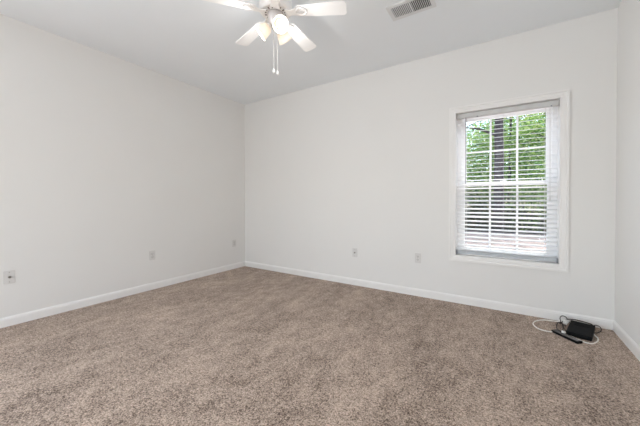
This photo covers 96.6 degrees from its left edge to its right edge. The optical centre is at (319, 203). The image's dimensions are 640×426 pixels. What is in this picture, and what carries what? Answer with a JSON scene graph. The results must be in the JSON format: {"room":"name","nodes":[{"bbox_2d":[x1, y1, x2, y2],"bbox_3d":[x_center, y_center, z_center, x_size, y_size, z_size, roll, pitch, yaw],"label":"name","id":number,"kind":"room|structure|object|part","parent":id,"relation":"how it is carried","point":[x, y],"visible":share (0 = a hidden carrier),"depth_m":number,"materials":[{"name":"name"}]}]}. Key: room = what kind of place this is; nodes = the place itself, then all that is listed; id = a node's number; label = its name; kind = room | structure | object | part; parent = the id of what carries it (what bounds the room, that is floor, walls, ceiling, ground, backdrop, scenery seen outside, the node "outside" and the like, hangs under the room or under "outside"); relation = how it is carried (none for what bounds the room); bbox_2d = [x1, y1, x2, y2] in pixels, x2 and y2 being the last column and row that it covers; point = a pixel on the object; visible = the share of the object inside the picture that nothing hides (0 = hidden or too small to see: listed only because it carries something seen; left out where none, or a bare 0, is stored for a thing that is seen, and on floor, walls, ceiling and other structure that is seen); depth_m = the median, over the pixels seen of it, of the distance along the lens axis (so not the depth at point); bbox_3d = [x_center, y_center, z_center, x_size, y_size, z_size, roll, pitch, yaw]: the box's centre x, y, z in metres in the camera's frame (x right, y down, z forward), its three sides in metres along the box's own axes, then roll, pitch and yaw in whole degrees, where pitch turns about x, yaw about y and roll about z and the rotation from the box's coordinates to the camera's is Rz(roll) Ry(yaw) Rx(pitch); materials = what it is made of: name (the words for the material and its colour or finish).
{"room":"empty bedroom","nodes":[
{"label":"empty bedroom","id":0,"kind":"room"},
{"bbox_2d":[0,14,244,317],"bbox_3d":[-3.058,-0.283,2.250,0.200,2.740,6.700,0,1,33],"label":"wall","id":1,"kind":"structure","parent":0,"point":[107,161],"depth_m":3.13,"materials":[{"name":"white paint"}]},
{"bbox_2d":[4,270,14,283],"bbox_3d":[-2.755,0.651,2.531,0.019,0.115,0.070,0,1,33],"label":"wall plate","id":2,"kind":"object","parent":1,"relation":"attached to","point":[9,276],"visible":1,"depth_m":2.53,"materials":[{"name":"white plastic"}]},
{"bbox_2d":[0,261,244,327],"bbox_3d":[-2.967,1.045,2.207,0.013,0.085,6.300,0,1,33],"label":"baseboard","id":3,"kind":"structure","parent":1,"relation":"attached to","point":[48,311],"depth_m":3.13,"materials":[{"name":"paint"}]},
{"bbox_2d":[149,250,154,259],"bbox_3d":[-2.097,0.644,3.570,0.010,0.115,0.070,0,1,33],"label":"power outlet","id":4,"kind":"object","parent":1,"relation":"attached to","point":[151,253],"visible":1,"depth_m":3.57,"materials":[{"name":"white plastic"}]},
{"bbox_2d":[0,0,621,104],"bbox_3d":[-1.074,-1.716,0.968,4.909,0.150,6.700,0,1,33],"label":"ceiling","id":5,"kind":"structure","parent":0,"point":[192,42],"depth_m":2.78,"materials":[{"name":"paint"}]},
{"bbox_2d":[203,0,346,74],"bbox_3d":[-0.326,-1.314,2.182,1.038,0.682,1.012,0,1,33],"label":"ceiling fan","id":6,"kind":"object","parent":5,"relation":"hanging from","point":[276,13],"visible":1,"depth_m":2.11,"materials":[{"name":"white metal"}]},
{"bbox_3d":[-0.647,-1.423,2.004,0.380,0.006,0.124,-4,11,-25],"label":"blade","id":7,"kind":"part","parent":6,"relation":"part of","materials":[{"name":"white wood"}]},
{"bbox_3d":[-0.572,-1.427,2.402,0.124,0.006,0.380,-13,6,-43],"label":"blade","id":8,"kind":"part","parent":6,"relation":"part of","materials":[{"name":"white wood"}]},
{"bbox_3d":[-0.437,-1.302,2.154,0.123,0.123,0.118,0,1,33],"label":"lamp shade","id":9,"kind":"part","parent":6,"relation":"part of","materials":[{"name":"white glass"}]},
{"bbox_3d":[-0.320,-1.182,2.149,0.005,0.370,0.004,0,1,33],"label":"pull chain","id":10,"kind":"part","parent":6,"relation":"part of","materials":[{"name":"white metal"}]},
{"bbox_3d":[-0.298,-1.312,2.072,0.064,0.062,0.054,0,1,33],"label":"bulb","id":11,"kind":"part","parent":6,"relation":"part of","materials":[{"name":"white glass"}]},
{"bbox_3d":[-0.294,-1.302,2.059,0.123,0.123,0.119,0,1,33],"label":"lamp shade","id":12,"kind":"part","parent":6,"relation":"part of","materials":[{"name":"white glass"}]},
{"bbox_3d":[-0.282,-1.303,2.232,0.120,0.123,0.121,0,1,33],"label":"lamp shade","id":13,"kind":"part","parent":6,"relation":"part of","materials":[{"name":"white glass"}]},
{"bbox_3d":[-0.171,-1.428,2.454,0.124,0.006,0.380,-10,-7,28],"label":"blade","id":14,"kind":"part","parent":6,"relation":"part of","materials":[{"name":"white wood"}]},
{"bbox_3d":[0.003,-1.425,2.088,0.380,0.006,0.124,3,-8,11],"label":"blade","id":15,"kind":"part","parent":6,"relation":"part of","materials":[{"name":"white wood"}]},
{"bbox_2d":[386,0,435,20],"bbox_3d":[0.764,-1.653,2.397,0.368,0.010,0.208,0,1,33],"label":"ceiling vent","id":16,"kind":"object","parent":5,"relation":"in","point":[406,8],"visible":1,"depth_m":2.40,"materials":[{"name":"white metal"}]},
{"bbox_2d":[0,266,639,425],"bbox_3d":[-1.072,1.159,0.999,4.909,0.120,6.700,0,1,33],"label":"floor","id":17,"kind":"structure","parent":0,"point":[242,346],"depth_m":1.97,"materials":[{"name":"beige carpet"}]},
{"bbox_2d":[560,316,569,333],"bbox_3d":[2.119,1.046,2.456,0.077,0.052,0.357,0,1,38],"label":"cord","id":18,"kind":"object","parent":17,"relation":"on","point":[562,331],"visible":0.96,"depth_m":2.45,"materials":[{"name":"white plastic"}]},
{"bbox_2d":[532,319,598,343],"bbox_3d":[2.094,1.054,2.440,0.331,0.057,0.432,-1,1,-38],"label":"cable","id":19,"kind":"object","parent":17,"relation":"on","point":[565,320],"visible":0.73,"depth_m":2.51,"materials":[{"name":"plastic"}]},
{"bbox_2d":[551,329,582,343],"bbox_3d":[1.994,1.071,2.308,0.052,0.020,0.208,0,1,-10],"label":"bar","id":20,"kind":"object","parent":17,"relation":"on","point":[575,340],"visible":1,"depth_m":2.28,"materials":[{"name":"black plastic"}]},
{"bbox_3d":[1.994,1.063,2.308,0.040,0.002,0.196,0,1,-10],"label":"panel","id":21,"kind":"part","parent":20,"relation":"part of","materials":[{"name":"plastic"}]},
{"bbox_2d":[566,320,594,340],"bbox_3d":[2.170,1.050,2.375,0.246,0.058,0.159,-1,1,-41],"label":"box","id":22,"kind":"object","parent":17,"relation":"on","point":[577,329],"visible":0.97,"depth_m":2.34,"materials":[{"name":"black plastic"}]},
{"bbox_2d":[244,8,617,319],"bbox_3d":[0.674,-0.302,3.724,4.509,2.740,0.200,0,1,33],"label":"wall","id":23,"kind":"structure","parent":0,"point":[361,162],"depth_m":3.30,"materials":[{"name":"white paint"}]},
{"bbox_2d":[352,248,356,256],"bbox_3d":[0.455,0.640,3.745,0.070,0.115,0.019,0,1,33],"label":"wall plate","id":24,"kind":"object","parent":23,"relation":"attached to","point":[354,250],"visible":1,"depth_m":3.75,"materials":[{"name":"white plastic"}]},
{"bbox_2d":[415,253,420,262],"bbox_3d":[1.138,0.629,3.315,0.070,0.115,0.010,0,1,33],"label":"power outlet","id":25,"kind":"object","parent":23,"relation":"attached to","point":[417,255],"visible":1,"depth_m":3.31,"materials":[{"name":"white plastic"}]},
{"bbox_2d":[245,261,613,329],"bbox_3d":[0.618,1.026,3.649,4.509,0.085,0.013,0,1,33],"label":"baseboard","id":26,"kind":"structure","parent":23,"relation":"attached to","point":[603,323],"depth_m":3.12,"materials":[{"name":"paint"}]},
{"bbox_2d":[449,89,569,272],"bbox_3d":[1.889,-0.212,2.936,1.001,1.662,0.215,0,1,33],"label":"window","id":27,"kind":"structure","parent":23,"relation":"in","point":[456,161],"depth_m":2.83,"materials":[{"name":"paint"}]},
{"bbox_3d":[1.919,0.142,2.986,0.785,0.757,0.030,0,1,33],"label":"sash","id":28,"kind":"part","parent":27,"relation":"part of","materials":[{"name":"white plastic"}]},
{"bbox_3d":[1.934,-0.565,3.004,0.785,0.745,0.030,0,1,33],"label":"sash","id":29,"kind":"part","parent":27,"relation":"part of","materials":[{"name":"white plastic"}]},
{"bbox_2d":[456,100,558,262],"bbox_3d":[1.869,-0.211,2.905,0.867,1.524,0.069,0,1,33],"label":"blind","id":30,"kind":"object","parent":27,"relation":"attached to","point":[553,103],"visible":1,"depth_m":2.88,"materials":[{"name":"white plastic"}]},
{"bbox_3d":[1.591,-0.198,3.092,0.002,1.460,0.051,0,1,33],"label":"ladder cord","id":31,"kind":"part","parent":30,"relation":"part of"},
{"bbox_3d":[1.873,-0.196,2.912,0.002,1.460,0.051,0,1,33],"label":"ladder cord","id":32,"kind":"part","parent":30,"relation":"part of","materials":[{"name":"white fabric"}]},
{"bbox_3d":[1.874,0.526,2.920,0.861,0.036,0.048,0,1,33],"label":"rail","id":33,"kind":"part","parent":30,"relation":"part of","materials":[{"name":"white plastic"}]},
{"bbox_3d":[2.155,-0.195,2.732,0.002,1.460,0.051,0,1,33],"label":"ladder cord","id":34,"kind":"part","parent":30,"relation":"part of","materials":[{"name":"white fabric"}]},
{"bbox_3d":[2.166,-0.476,2.682,0.018,0.897,0.018,0,1,33],"label":"lift cord","id":35,"kind":"part","parent":30,"relation":"part of","materials":[{"name":"white fabric"}]},
{"bbox_3d":[1.928,-0.212,2.997,0.869,1.530,0.070,0,1,33],"label":"frame","id":36,"kind":"part","parent":27,"relation":"part of","materials":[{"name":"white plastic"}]},
{"bbox_2d":[615,0,639,346],"bbox_3d":[0.912,-0.259,-0.282,0.200,2.740,6.700,0,1,33],"label":"wall","id":37,"kind":"structure","parent":0,"point":[627,230],"depth_m":2.19,"materials":[{"name":"white paint"}]},
{"bbox_2d":[613,320,639,360],"bbox_3d":[1.165,1.062,0.325,0.013,0.085,5.030,0,1,33],"label":"baseboard","id":38,"kind":"structure","parent":37,"relation":"attached to","point":[626,339],"depth_m":2.16,"materials":[{"name":"paint"}]},
{"label":"outside","id":39,"kind":"structure","parent":0,"visible":0},
{"bbox_2d":[465,231,545,251],"bbox_3d":[5.971,1.659,8.802,52.000,0.200,13.980,0,1,33],"label":"ground","id":40,"kind":"structure","parent":39,"point":[475,235],"depth_m":11.88,"materials":[{"name":"beige soil"}]},
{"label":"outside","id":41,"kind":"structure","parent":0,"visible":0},
{"bbox_2d":[465,214,545,234],"bbox_3d":[16.664,1.459,25.572,52.000,0.220,25.800,0,1,33],"label":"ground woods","id":42,"kind":"structure","parent":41,"point":[479,227],"depth_m":15.70,"materials":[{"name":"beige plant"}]},
{"bbox_2d":[465,190,488,222],"bbox_3d":[9.728,0.206,18.639,2.840,2.541,2.312,0,1,33],"label":"shrub","id":43,"kind":"object","parent":42,"relation":"on","point":[474,190],"visible":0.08,"depth_m":18.40,"materials":[{"name":"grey plant"}]},
{"bbox_2d":[466,122,489,190],"bbox_3d":[9.871,-3.616,22.670,8.690,10.110,6.705,0,1,4],"label":"tree","id":44,"kind":"object","parent":42,"relation":"on","point":[469,122],"visible":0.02,"depth_m":21.63,"materials":[{"name":"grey plant"}]},
{"bbox_2d":[465,199,492,227],"bbox_3d":[9.253,0.612,17.015,2.675,1.771,2.190,0,1,13],"label":"shrub","id":45,"kind":"object","parent":42,"relation":"on","point":[483,219],"visible":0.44,"depth_m":16.72,"materials":[{"name":"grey plant"}]},
{"bbox_2d":[466,118,505,231],"bbox_3d":[9.708,-4.567,15.389,7.516,12.186,7.039,0,1,33],"label":"tree","id":46,"kind":"object","parent":42,"relation":"on","point":[497,131],"visible":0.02,"depth_m":15.06,"materials":[{"name":"grey plant"}]},
{"bbox_2d":[465,120,518,206],"bbox_3d":[9.335,-2.520,18.506,6.717,8.004,5.293,0,1,39],"label":"tree","id":47,"kind":"object","parent":42,"relation":"on","point":[480,173],"visible":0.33,"depth_m":17.64,"materials":[{"name":"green plant"}]},
{"bbox_2d":[467,193,526,224],"bbox_3d":[11.032,0.242,18.211,4.098,2.484,2.592,0,1,33],"label":"shrub","id":48,"kind":"object","parent":42,"relation":"on","point":[480,193],"visible":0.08,"depth_m":18.05,"materials":[{"name":"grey plant"}]},
{"bbox_2d":[466,118,541,219],"bbox_3d":[12.917,-3.049,20.921,8.591,9.004,6.389,0,1,33],"label":"tree","id":49,"kind":"object","parent":42,"relation":"on","point":[505,198],"visible":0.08,"depth_m":20.28,"materials":[{"name":"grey plant"}]},
{"bbox_2d":[467,114,545,224],"bbox_3d":[12.259,-3.389,17.948,5.900,9.758,6.930,0,1,-29],"label":"tree","id":50,"kind":"object","parent":42,"relation":"on","point":[508,119],"visible":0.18,"depth_m":17.21,"materials":[{"name":"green plant"}]},
{"bbox_2d":[472,115,543,212],"bbox_3d":[15.663,-4.580,23.765,11.398,12.003,8.082,0,1,36],"label":"tree","id":51,"kind":"object","parent":42,"relation":"on","point":[521,115],"visible":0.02,"depth_m":23.26,"materials":[{"name":"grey plant"}]},
{"bbox_2d":[488,116,546,208],"bbox_3d":[15.554,-3.541,20.238,8.098,10.007,6.896,0,1,9],"label":"tree","id":52,"kind":"object","parent":42,"relation":"on","point":[542,116],"visible":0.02,"depth_m":20.09,"materials":[{"name":"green plant"}]},
{"bbox_2d":[491,112,546,207],"bbox_3d":[12.559,-2.495,15.956,6.237,8.004,5.862,0,1,-24],"label":"tree","id":53,"kind":"object","parent":42,"relation":"on","point":[527,152],"visible":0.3,"depth_m":15.65,"materials":[{"name":"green plant"}]},
{"bbox_2d":[505,202,533,230],"bbox_3d":[10.965,0.660,16.096,2.435,1.692,2.233,0,1,-33],"label":"shrub","id":54,"kind":"object","parent":42,"relation":"on","point":[508,211],"visible":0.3,"depth_m":15.84,"materials":[{"name":"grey plant"}]},
{"bbox_2d":[505,185,546,230],"bbox_3d":[11.169,0.087,14.944,2.325,2.857,3.003,-1,1,-43],"label":"shrub","id":55,"kind":"object","parent":42,"relation":"on","point":[540,193],"visible":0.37,"depth_m":14.96,"materials":[{"name":"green plant"}]},
{"bbox_2d":[519,202,546,231],"bbox_3d":[11.780,0.624,14.537,2.481,1.795,2.308,0,1,-35],"label":"shrub","id":56,"kind":"object","parent":42,"relation":"on","point":[545,202],"visible":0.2,"depth_m":14.66,"materials":[{"name":"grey plant"}]}
]}

